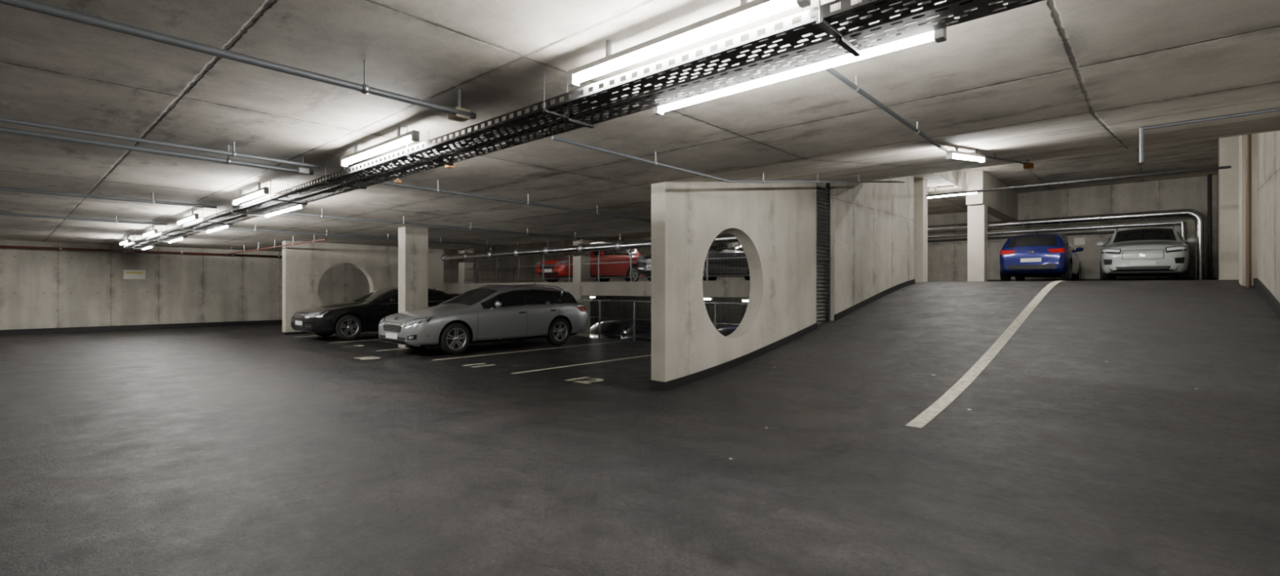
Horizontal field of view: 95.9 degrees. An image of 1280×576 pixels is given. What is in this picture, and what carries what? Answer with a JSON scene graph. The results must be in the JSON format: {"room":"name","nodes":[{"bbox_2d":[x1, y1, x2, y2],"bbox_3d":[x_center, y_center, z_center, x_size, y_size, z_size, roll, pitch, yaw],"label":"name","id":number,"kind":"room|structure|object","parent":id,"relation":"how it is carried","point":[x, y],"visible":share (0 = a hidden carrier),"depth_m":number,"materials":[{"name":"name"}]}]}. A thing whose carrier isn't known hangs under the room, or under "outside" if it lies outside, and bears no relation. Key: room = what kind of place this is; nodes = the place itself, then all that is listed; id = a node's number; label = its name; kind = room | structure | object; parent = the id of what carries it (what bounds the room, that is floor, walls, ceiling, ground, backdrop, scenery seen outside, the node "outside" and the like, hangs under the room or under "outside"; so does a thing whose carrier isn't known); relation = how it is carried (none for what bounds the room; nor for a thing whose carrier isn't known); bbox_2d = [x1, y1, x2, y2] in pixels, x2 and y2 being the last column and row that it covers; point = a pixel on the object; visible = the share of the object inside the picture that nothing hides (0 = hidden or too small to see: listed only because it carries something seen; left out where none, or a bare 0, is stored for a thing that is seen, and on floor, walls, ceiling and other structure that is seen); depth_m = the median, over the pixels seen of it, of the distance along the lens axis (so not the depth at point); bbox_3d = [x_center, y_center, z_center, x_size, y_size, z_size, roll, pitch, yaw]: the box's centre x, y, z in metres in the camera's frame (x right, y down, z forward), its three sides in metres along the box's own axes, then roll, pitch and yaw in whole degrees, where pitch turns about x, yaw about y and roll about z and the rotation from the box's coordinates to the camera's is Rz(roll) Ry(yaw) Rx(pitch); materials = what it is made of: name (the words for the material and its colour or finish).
{"room":"parking garage","nodes":[
{"label":"parking garage","id":0,"kind":"room"},
{"bbox_2d":[0,238,610,329],"bbox_3d":[-11.835,-0.250,25.189,0.300,5.900,29.600,0,0,42],"label":"wall","id":1,"kind":"structure","parent":0,"point":[40,288],"depth_m":19.88,"materials":[{"name":"concrete"}]},
{"bbox_2d":[123,270,145,279],"bbox_3d":[-16.913,-0.450,19.299,0.034,0.300,0.550,0,0,42],"label":"wall sign","id":2,"kind":"object","parent":1,"relation":"attached to","point":[127,274],"visible":1,"depth_m":19.29,"materials":[{"name":"beige plastic"}]},
{"bbox_2d":[0,320,282,335],"bbox_3d":[-16.526,1.320,19.725,0.040,0.160,15.200,0,0,42],"label":"baseboard","id":3,"kind":"structure","parent":1,"relation":"attached to","point":[88,329],"depth_m":19.22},
{"bbox_2d":[282,240,444,332],"bbox_3d":[-9.032,-0.010,19.335,0.300,2.820,5.150,0,0,42],"label":"wall","id":4,"kind":"structure","parent":0,"point":[304,265],"depth_m":18.14,"materials":[{"name":"grey concrete"}]},
{"bbox_2d":[280,331,311,334],"bbox_3d":[-9.039,1.365,19.321,0.350,0.070,5.180,0,0,42],"label":"baseboard","id":5,"kind":"structure","parent":4,"relation":"attached to","point":[298,332],"depth_m":17.48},
{"bbox_2d":[444,280,750,297],"bbox_3d":[1.145,0.020,24.099,20.450,0.400,13.850,0,0,42],"label":"deck","id":6,"kind":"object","parent":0,"point":[710,288],"visible":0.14,"depth_m":16.38,"materials":[{"name":"concrete"}]},
{"bbox_2d":[458,248,473,283],"bbox_3d":[-6.685,-1.590,22.166,0.400,2.820,0.400,0,0,42],"label":"concrete column","id":7,"kind":"structure","parent":6,"relation":"on","point":[463,272],"depth_m":22.04,"materials":[{"name":"grey concrete"}]},
{"bbox_2d":[573,239,590,282],"bbox_3d":[-1.798,-1.590,17.767,0.350,2.820,0.400,0,0,42],"label":"concrete column","id":8,"kind":"structure","parent":6,"relation":"on","point":[579,273],"depth_m":17.62,"materials":[{"name":"grey concrete"}]},
{"bbox_2d":[535,241,643,282],"bbox_3d":[-1.785,-0.999,21.556,2.125,1.637,4.278,0,0,42],"label":"hatchback","id":9,"kind":"object","parent":6,"relation":"on","point":[624,268],"visible":0.48,"depth_m":20.71,"materials":[{"name":"red paint"}]},
{"bbox_2d":[444,242,749,283],"bbox_3d":[-3.448,-0.692,19.051,20.020,1.024,0.048,0,0,42],"label":"guard railing","id":10,"kind":"object","parent":6,"relation":"on","point":[707,259],"visible":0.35,"depth_m":17.32,"materials":[{"name":"silver metal"}]},
{"bbox_2d":[636,242,750,281],"bbox_3d":[2.115,-0.905,18.415,2.205,1.450,5.028,0,0,42],"label":"sedan","id":11,"kind":"object","parent":6,"relation":"on","point":[719,267],"visible":0.3,"depth_m":17.51,"materials":[{"name":"grey paint"}]},
{"bbox_2d":[703,297,712,300],"bbox_3d":[1.922,0.315,20.069,1.440,0.186,0.056,0,0,42],"label":"fluorescent light","id":12,"kind":"object","parent":6,"relation":"attached to","point":[704,298],"visible":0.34,"depth_m":19.67,"materials":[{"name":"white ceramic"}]},
{"bbox_2d":[741,298,748,302],"bbox_3d":[3.527,0.315,16.471,1.440,0.186,0.056,0,0,42],"label":"fluorescent light","id":13,"kind":"object","parent":6,"relation":"attached to","point":[742,300],"visible":0.29,"depth_m":16.86,"materials":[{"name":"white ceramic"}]},
{"bbox_2d":[0,280,1279,575],"bbox_3d":[-0.762,0.610,15.219,29.500,1.580,29.600,0,0,42],"label":"floor","id":14,"kind":"structure","parent":0,"point":[1088,445],"depth_m":4.79,"materials":[{"name":"concrete"}]},
{"bbox_2d":[356,356,380,359],"bbox_3d":[-5.407,1.396,11.490,0.428,0.002,0.394,0,0,42],"label":"bay number","id":15,"kind":"object","parent":14,"relation":"on","point":[370,357],"visible":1,"depth_m":11.53,"materials":[{"name":"paint"}]},
{"bbox_2d":[290,286,454,340],"bbox_3d":[-7.418,0.675,17.242,2.205,1.450,5.028,0,0,42],"label":"sedan","id":16,"kind":"object","parent":14,"relation":"on","point":[347,320],"visible":0.62,"depth_m":15.69,"materials":[{"name":"black paint"}]},
{"bbox_2d":[398,226,427,348],"bbox_3d":[-5.388,-0.010,13.706,0.350,2.820,0.560,0,0,42],"label":"concrete column","id":17,"kind":"structure","parent":14,"relation":"on","point":[412,242],"depth_m":13.54,"materials":[{"name":"grey concrete"}]},
{"bbox_2d":[463,363,494,367],"bbox_3d":[-2.915,1.396,10.436,0.403,0.002,0.453,0,0,42],"label":"bay number","id":18,"kind":"object","parent":14,"relation":"on","point":[478,363],"visible":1,"depth_m":10.43,"materials":[{"name":"paint"}]},
{"bbox_2d":[377,283,586,355],"bbox_3d":[-3.535,0.632,13.753,2.155,1.535,4.838,0,0,42],"label":"station wagon","id":19,"kind":"object","parent":14,"relation":"on","point":[496,313],"visible":1,"depth_m":12.90,"materials":[{"name":"silver metal"}]},
{"bbox_2d":[432,341,623,360],"bbox_3d":[-2.246,1.396,13.123,0.100,0.001,5.300,0,0,42],"label":"parking line","id":20,"kind":"object","parent":14,"relation":"on","point":[618,341],"visible":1,"depth_m":12.73,"materials":[{"name":"paint"}]},
{"bbox_2d":[511,355,651,373],"bbox_3d":[-0.313,1.396,11.384,0.100,0.001,5.300,0,0,42],"label":"parking line","id":21,"kind":"object","parent":14,"relation":"on","point":[646,355],"visible":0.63,"depth_m":10.44,"materials":[{"name":"paint"}]},
{"bbox_2d":[565,377,604,383],"bbox_3d":[-0.807,1.396,8.743,0.502,0.002,0.459,0,0,42],"label":"floor marking","id":22,"kind":"object","parent":14,"relation":"on","point":[597,380],"visible":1,"depth_m":8.73,"materials":[{"name":"paint"}]},
{"bbox_2d":[577,299,747,341],"bbox_3d":[-1.728,0.863,16.627,14.020,1.074,0.048,0,0,42],"label":"guard railing","id":23,"kind":"object","parent":14,"relation":"on","point":[715,304],"visible":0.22,"depth_m":15.29,"materials":[{"name":"silver metal"}]},
{"bbox_2d":[651,182,816,382],"bbox_3d":[1.778,-0.274,9.514,0.250,3.548,4.580,0,0,42],"label":"wall pier","id":24,"kind":"object","parent":14,"relation":"on","point":[774,224],"visible":0.82,"depth_m":8.77,"materials":[{"name":"concrete"}]},
{"bbox_2d":[648,322,817,391],"bbox_3d":[1.772,1.028,9.500,0.300,0.723,4.610,0,0,42],"label":"baseboard","id":25,"kind":"structure","parent":24,"relation":"attached to","point":[653,384],"depth_m":8.76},
{"bbox_2d":[913,178,927,282],"bbox_3d":[7.726,-1.825,16.053,0.400,3.450,0.400,0,0,42],"label":"concrete column","id":26,"kind":"structure","parent":14,"relation":"on","point":[920,185],"depth_m":15.86,"materials":[{"name":"grey concrete"}]},
{"bbox_2d":[967,204,987,281],"bbox_3d":[10.431,-1.365,17.824,0.450,2.370,0.450,0,0,42],"label":"concrete column","id":27,"kind":"structure","parent":14,"relation":"on","point":[977,215],"depth_m":17.66,"materials":[{"name":"grey concrete"}]},
{"bbox_2d":[965,170,1017,221],"bbox_3d":[12.087,-3.050,19.663,0.450,1.000,5.800,0,0,42],"label":"ceiling beam","id":28,"kind":"structure","parent":27,"relation":"on","point":[1002,205],"depth_m":18.48,"materials":[{"name":"grey concrete"}]},
{"bbox_2d":[906,280,1062,427],"bbox_3d":[6.662,0.588,10.082,0.150,1.544,11.900,0,0,42],"label":"ramp centre line","id":29,"kind":"object","parent":14,"relation":"on","point":[966,380],"visible":0.98,"depth_m":7.66,"materials":[{"name":"paint"}]},
{"bbox_2d":[999,231,1083,281],"bbox_3d":[13.174,-0.999,18.920,2.125,1.637,4.278,0,0,42],"label":"hatchback","id":30,"kind":"object","parent":14,"relation":"on","point":[1037,255],"visible":1,"depth_m":17.45,"materials":[{"name":"blue paint"}]},
{"bbox_2d":[927,231,1175,279],"bbox_3d":[13.841,-1.069,21.784,9.419,1.786,0.079,0,0,42],"label":"pipe","id":31,"kind":"object","parent":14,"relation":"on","point":[1101,232],"visible":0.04,"depth_m":21.65,"materials":[{"name":"metal"}]},
{"bbox_2d":[927,220,1186,242],"bbox_3d":[13.904,-1.170,21.660,9.679,1.985,0.119,0,0,42],"label":"pipe","id":32,"kind":"object","parent":14,"relation":"on","point":[1182,224],"visible":0.75,"depth_m":20.16,"materials":[{"name":"metal"}]},
{"bbox_2d":[1095,225,1196,280],"bbox_3d":[14.894,-1.041,17.035,2.185,1.722,4.478,0,0,42],"label":"car","id":33,"kind":"object","parent":14,"relation":"on","point":[1146,251],"visible":1,"depth_m":15.69,"materials":[{"name":"grey paint"}]},
{"bbox_2d":[1207,173,1212,279],"bbox_3d":[17.516,-1.840,17.735,0.099,3.320,0.099,0,0,42],"label":"drain pipe","id":34,"kind":"object","parent":14,"relation":"on","point":[1209,175],"visible":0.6,"depth_m":17.69,"materials":[{"name":"black metal"}]},
{"bbox_2d":[1218,135,1238,279],"bbox_3d":[13.773,-1.865,13.503,0.300,3.370,0.500,0,0,42],"label":"concrete column","id":35,"kind":"structure","parent":14,"relation":"on","point":[1228,146],"depth_m":13.32,"materials":[{"name":"grey concrete"}]},
{"bbox_2d":[1239,133,1257,285],"bbox_3d":[11.535,-1.775,10.942,0.200,3.550,0.500,0,0,42],"label":"concrete column","id":36,"kind":"structure","parent":14,"relation":"on","point":[1254,136],"depth_m":10.79,"materials":[{"name":"grey concrete"}]},
{"bbox_2d":[1245,134,1251,287],"bbox_3d":[11.211,-1.750,10.628,0.079,3.500,0.079,0,0,42],"label":"drain pipe","id":37,"kind":"object","parent":14,"relation":"on","point":[1248,137],"visible":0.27,"depth_m":10.60,"materials":[{"name":"brown"}]},
{"bbox_2d":[0,0,1279,252],"bbox_3d":[-0.762,-2.610,15.219,29.500,2.380,29.600,0,0,42],"label":"ceiling","id":38,"kind":"structure","parent":0,"point":[1068,88],"depth_m":4.51,"materials":[{"name":"concrete"}]},
{"bbox_2d":[0,213,167,226],"bbox_3d":[-11.757,-1.343,9.509,0.066,0.153,6.200,0,0,42],"label":"conduit","id":39,"kind":"object","parent":38,"relation":"attached to","point":[1,214],"visible":1,"depth_m":10.86,"materials":[{"name":"grey metal"}]},
{"bbox_2d":[0,186,216,208],"bbox_3d":[-8.784,-1.333,6.833,0.066,0.173,6.200,0,0,42],"label":"conduit","id":40,"kind":"object","parent":38,"relation":"attached to","point":[2,188],"visible":1,"depth_m":8.15,"materials":[{"name":"grey metal"}]},
{"bbox_2d":[119,236,130,245],"bbox_3d":[-14.375,-1.325,16.092,1.540,0.186,0.056,0,0,42],"label":"fluorescent light","id":41,"kind":"object","parent":38,"relation":"hanging from","point":[127,240],"visible":1,"depth_m":15.99,"materials":[{"name":"white plastic"}]},
{"bbox_2d":[0,245,282,257],"bbox_3d":[-16.196,-1.284,19.225,0.105,0.272,14.700,0,0,42],"label":"pipe","id":42,"kind":"object","parent":38,"relation":"hanging from","point":[1,246],"visible":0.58,"depth_m":18.93,"materials":[{"name":"metal"}]},
{"bbox_2d":[142,241,155,250],"bbox_3d":[-14.297,-1.280,16.776,1.740,0.276,0.056,0,0,42],"label":"fluorescent light","id":43,"kind":"object","parent":38,"relation":"hanging from","point":[151,242],"visible":0.43,"depth_m":16.68,"materials":[{"name":"white plastic"}]},
{"bbox_2d":[142,226,157,237],"bbox_3d":[-11.402,-1.325,13.415,1.540,0.186,0.056,0,0,42],"label":"fluorescent light","id":44,"kind":"object","parent":38,"relation":"hanging from","point":[153,231],"visible":1,"depth_m":13.30,"materials":[{"name":"white plastic"}]},
{"bbox_2d":[0,126,313,175],"bbox_3d":[-5.607,-1.323,3.972,0.066,0.193,6.202,0,0,41],"label":"conduit","id":45,"kind":"object","parent":38,"relation":"attached to","point":[228,161],"visible":0.95,"depth_m":5.23,"materials":[{"name":"grey metal"}]},
{"bbox_2d":[0,117,319,168],"bbox_3d":[-5.459,-1.347,3.838,0.054,0.147,6.202,0,0,41],"label":"conduit","id":46,"kind":"object","parent":38,"relation":"attached to","point":[233,153],"visible":1,"depth_m":5.11,"materials":[{"name":"grey metal"}]},
{"bbox_2d":[168,235,186,243],"bbox_3d":[-11.325,-1.280,14.099,1.740,0.276,0.056,0,0,42],"label":"fluorescent light","id":47,"kind":"object","parent":38,"relation":"hanging from","point":[182,238],"visible":0.4,"depth_m":13.96,"materials":[{"name":"white plastic"}]},
{"bbox_2d":[177,209,198,225],"bbox_3d":[-8.430,-1.325,10.739,1.540,0.186,0.056,0,0,42],"label":"fluorescent light","id":48,"kind":"object","parent":38,"relation":"hanging from","point":[193,216],"visible":1,"depth_m":10.64,"materials":[{"name":"white plastic"}]},
{"bbox_2d":[205,217,231,233],"bbox_3d":[-8.352,-1.280,11.423,1.740,0.276,0.056,0,0,42],"label":"fluorescent light","id":49,"kind":"object","parent":38,"relation":"hanging from","point":[226,226],"visible":0.42,"depth_m":11.31,"materials":[{"name":"white plastic"}]},
{"bbox_2d":[0,0,475,119],"bbox_3d":[-3.270,-1.313,1.868,0.066,0.213,6.200,0,0,42],"label":"ceiling pipe","id":50,"kind":"object","parent":38,"relation":"attached to","point":[29,5],"visible":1,"depth_m":3.02,"materials":[{"name":"grey metal"}]},
{"bbox_2d":[232,182,269,205],"bbox_3d":[-5.457,-1.325,8.062,1.540,0.186,0.056,0,0,42],"label":"fluorescent light","id":51,"kind":"object","parent":38,"relation":"hanging from","point":[264,190],"visible":1,"depth_m":7.95,"materials":[{"name":"white plastic"}]},
{"bbox_2d":[224,236,327,255],"bbox_3d":[-11.287,-1.294,17.429,9.500,0.253,0.066,0,0,42],"label":"pipe","id":52,"kind":"object","parent":38,"relation":"hanging from","point":[326,239],"visible":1,"depth_m":16.66,"materials":[{"name":"metal"}]},
{"bbox_2d":[264,201,306,217],"bbox_3d":[-5.417,-1.280,8.780,1.740,0.276,0.056,0,0,42],"label":"fluorescent light","id":53,"kind":"object","parent":38,"relation":"hanging from","point":[268,215],"visible":0.46,"depth_m":8.67,"materials":[{"name":"white plastic"}]},
{"bbox_2d":[296,156,309,174],"bbox_3d":[-3.656,-1.330,6.252,0.100,0.180,0.100,0,0,42],"label":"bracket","id":54,"kind":"object","parent":38,"relation":"attached to","point":[304,171],"visible":0.87,"depth_m":6.23,"materials":[{"name":"white plastic"}]},
{"bbox_2d":[222,225,507,247],"bbox_3d":[-6.638,-1.343,15.194,0.066,0.153,7.500,0,0,42],"label":"conduit","id":55,"kind":"object","parent":38,"relation":"attached to","point":[231,228],"visible":0.96,"depth_m":14.29,"materials":[{"name":"grey metal"}]},
{"bbox_2d":[340,125,419,167],"bbox_3d":[-2.447,-1.325,5.352,1.540,0.186,0.056,0,0,42],"label":"fluorescent light","id":56,"kind":"object","parent":38,"relation":"hanging from","point":[413,135],"visible":1,"depth_m":5.23,"materials":[{"name":"white plastic"}]},
{"bbox_2d":[394,175,401,183],"bbox_3d":[-2.994,-1.361,7.136,0.060,0.118,0.060,0,0,42],"label":"junction box","id":57,"kind":"object","parent":38,"relation":"attached to","point":[397,180],"visible":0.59,"depth_m":7.12,"materials":[{"name":"brown plastic"}]},
{"bbox_2d":[280,208,596,240],"bbox_3d":[-3.665,-1.333,12.518,0.066,0.173,7.500,0,0,42],"label":"conduit","id":58,"kind":"object","parent":38,"relation":"attached to","point":[322,215],"visible":0.94,"depth_m":11.67,"materials":[{"name":"grey metal"}]},
{"bbox_2d":[444,156,454,168],"bbox_3d":[-2.020,-1.349,6.125,0.070,0.141,0.070,0,0,42],"label":"junction box","id":59,"kind":"object","parent":38,"relation":"attached to","point":[446,166],"visible":0.37,"depth_m":6.12,"materials":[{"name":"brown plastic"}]},
{"bbox_2d":[448,88,470,122],"bbox_3d":[-1.292,-1.313,4.124,0.110,0.213,0.110,0,0,42],"label":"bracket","id":60,"kind":"object","parent":38,"relation":"attached to","point":[459,117],"visible":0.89,"depth_m":4.11,"materials":[{"name":"beige plastic"}]},
{"bbox_2d":[381,179,651,222],"bbox_3d":[-0.730,-1.335,9.875,0.060,0.170,7.506,0,0,40],"label":"conduit","id":61,"kind":"object","parent":38,"relation":"attached to","point":[437,190],"visible":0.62,"depth_m":8.36,"materials":[{"name":"grey metal"}]},
{"bbox_2d":[113,0,945,251],"bbox_3d":[-6.172,-1.288,8.912,27.900,0.265,0.209,0,0,42],"label":"cable tray","id":62,"kind":"object","parent":38,"relation":"hanging from","point":[827,24],"visible":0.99,"depth_m":3.31,"materials":[{"name":"metal"}]},
{"bbox_2d":[122,0,1044,252],"bbox_3d":[-6.027,-1.280,9.073,27.900,0.280,0.244,0,0,42],"label":"cable tray","id":63,"kind":"object","parent":38,"relation":"hanging from","point":[962,8],"visible":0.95,"depth_m":3.27,"materials":[{"name":"metal"}]},
{"bbox_2d":[440,233,738,262],"bbox_3d":[-3.813,-1.185,18.033,19.200,0.470,0.300,0,0,42],"label":"conduit","id":64,"kind":"object","parent":38,"relation":"hanging from","point":[620,246],"visible":0.52,"depth_m":16.31,"materials":[{"name":"metal"}]},
{"bbox_2d":[568,0,810,87],"bbox_3d":[0.154,-1.325,3.010,1.540,0.186,0.056,0,0,42],"label":"fluorescent light","id":65,"kind":"object","parent":38,"relation":"hanging from","point":[747,12],"visible":1,"depth_m":2.93,"materials":[{"name":"white plastic"}]},
{"bbox_2d":[551,136,904,183],"bbox_3d":[2.376,-1.750,8.492,0.058,0.951,9.402,0,0,42],"label":"conduit","id":66,"kind":"object","parent":38,"relation":"attached to","point":[553,138],"visible":1,"depth_m":6.45,"materials":[{"name":"grey metal"}]},
{"bbox_2d":[653,14,946,115],"bbox_3d":[0.751,-1.280,3.226,1.740,0.276,0.056,0,0,42],"label":"fluorescent light","id":67,"kind":"object","parent":38,"relation":"hanging from","point":[939,36],"visible":0.48,"depth_m":3.08,"materials":[{"name":"white plastic"}]},
{"bbox_2d":[824,67,947,151],"bbox_3d":[2.151,-1.396,4.696,0.124,0.160,3.558,0,0,39],"label":"conduit","id":68,"kind":"object","parent":38,"relation":"attached to","point":[855,87],"visible":0.93,"depth_m":4.19,"materials":[{"name":"grey metal"}]},
{"bbox_2d":[927,185,978,198],"bbox_3d":[9.131,-2.836,16.941,1.440,0.288,0.056,0,0,42],"label":"fluorescent light","id":69,"kind":"object","parent":38,"relation":"hanging from","point":[966,185],"visible":0.36,"depth_m":16.92,"materials":[{"name":"white plastic"}]},
{"bbox_2d":[946,146,985,162],"bbox_3d":[3.852,-1.550,6.789,0.056,0.319,1.602,0,0,42],"label":"fluorescent light","id":70,"kind":"object","parent":38,"relation":"hanging from","point":[950,154],"visible":0.98,"depth_m":6.64,"materials":[{"name":"white plastic"}]},
{"bbox_2d":[985,153,1027,164],"bbox_3d":[5.852,-1.992,9.062,0.048,0.621,4.305,0,0,41],"label":"conduit","id":71,"kind":"object","parent":38,"relation":"attached to","point":[994,157],"visible":0.91,"depth_m":8.56,"materials":[{"name":"grey metal"}]},
{"bbox_2d":[1023,160,1034,169],"bbox_3d":[6.885,-2.196,10.217,0.140,0.156,0.140,0,0,42],"label":"junction box","id":72,"kind":"object","parent":38,"relation":"attached to","point":[1030,166],"visible":0.98,"depth_m":10.18,"materials":[{"name":"brown plastic"}]},
{"bbox_2d":[927,208,1206,279],"bbox_3d":[13.854,-1.350,21.301,10.085,2.339,0.278,0,0,42],"label":"ventilation duct","id":73,"kind":"object","parent":38,"relation":"attached to","point":[1199,220],"visible":0.98,"depth_m":19.09,"materials":[{"name":"metal"}]},
{"bbox_2d":[925,165,1231,197],"bbox_3d":[10.019,-2.510,13.855,5.850,0.079,0.059,0,0,42],"label":"conduit","id":74,"kind":"object","parent":38,"relation":"attached to","point":[1225,166],"visible":1,"depth_m":13.43,"materials":[{"name":"black metal"}]},
{"bbox_2d":[1139,106,1279,163],"bbox_3d":[4.764,-1.313,4.050,0.734,0.327,2.419,0,0,9],"label":"drain pipe","id":75,"kind":"object","parent":38,"relation":"attached to","point":[1276,109],"visible":1,"depth_m":5.04,"materials":[{"name":"grey metal"}]},
{"bbox_2d":[816,175,913,324],"bbox_3d":[6.824,-0.425,15.096,0.340,6.250,19.630,0,0,42],"label":"wall","id":76,"kind":"structure","parent":0,"point":[872,224],"depth_m":12.92,"materials":[{"name":"concrete"}]},
{"bbox_2d":[816,182,831,322],"bbox_3d":[3.604,-0.666,11.422,0.070,2.902,0.660,0,0,42],"label":"panel","id":77,"kind":"object","parent":76,"relation":"attached to","point":[824,191],"visible":0.76,"depth_m":11.49,"materials":[{"name":"metal"}]},
{"bbox_2d":[834,279,915,320],"bbox_3d":[5.613,0.221,13.482,0.040,0.912,5.050,0,0,42],"label":"baseboard","id":78,"kind":"structure","parent":76,"relation":"attached to","point":[864,303],"depth_m":13.02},
{"bbox_2d":[610,175,1217,329],"bbox_3d":[8.350,-0.550,27.132,27.100,6.500,0.300,0,0,42],"label":"wall","id":79,"kind":"structure","parent":0,"point":[947,261],"depth_m":20.59,"materials":[{"name":"concrete"}]},
{"bbox_2d":[1074,237,1084,244],"bbox_3d":[15.562,-1.650,20.422,0.300,0.250,0.020,0,0,42],"label":"wall sign","id":80,"kind":"object","parent":79,"relation":"attached to","point":[1081,241],"visible":1,"depth_m":20.41,"materials":[{"name":"beige"}]},
{"bbox_2d":[987,278,1217,281],"bbox_3d":[15.764,-0.250,20.235,6.350,0.140,0.030,0,0,42],"label":"baseboard","id":81,"kind":"structure","parent":79,"relation":"attached to","point":[1121,279],"depth_m":19.69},
{"bbox_2d":[1097,227,1133,231],"bbox_3d":[16.362,-1.982,19.629,1.250,0.075,0.130,0,0,42],"label":"wall light","id":82,"kind":"object","parent":79,"relation":"attached to","point":[1100,230],"visible":0.46,"depth_m":19.79,"materials":[{"name":"white plastic"}]},
{"bbox_2d":[1217,130,1279,303],"bbox_3d":[9.326,-1.150,6.136,2.950,5.300,29.600,0,0,42],"label":"wall","id":83,"kind":"structure","parent":0,"point":[1268,143],"depth_m":9.63,"materials":[{"name":"concrete"}]},
{"bbox_2d":[1253,278,1279,319],"bbox_3d":[8.512,0.553,7.474,0.050,1.730,12.500,0,0,42],"label":"baseboard","id":84,"kind":"structure","parent":83,"relation":"attached to","point":[1261,288],"depth_m":9.34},
{"bbox_3d":[0.860,2.800,23.783,20.450,0.200,14.700,0,0,42],"label":"deck","id":85,"kind":"object","parent":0,"visible":0},
{"bbox_2d":[573,295,590,337],"bbox_3d":[-1.798,1.460,17.767,0.350,2.480,0.400,0,0,42],"label":"concrete column","id":86,"kind":"structure","parent":85,"relation":"on","point":[577,297],"depth_m":17.66,"materials":[{"name":"grey concrete"}]},
{"bbox_2d":[590,316,651,342],"bbox_3d":[-1.012,1.881,20.995,2.125,1.637,4.278,0,0,42],"label":"hatchback","id":87,"kind":"object","parent":85,"relation":"on","point":[612,324],"visible":0.2,"depth_m":20.64,"materials":[{"name":"grey paint"}]},
{"bbox_2d":[716,324,738,336],"bbox_3d":[2.927,1.881,17.448,2.125,1.637,4.278,0,0,42],"label":"hatchback","id":88,"kind":"object","parent":85,"relation":"on","point":[724,331],"visible":0.03,"depth_m":17.44,"materials":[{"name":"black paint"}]}
]}

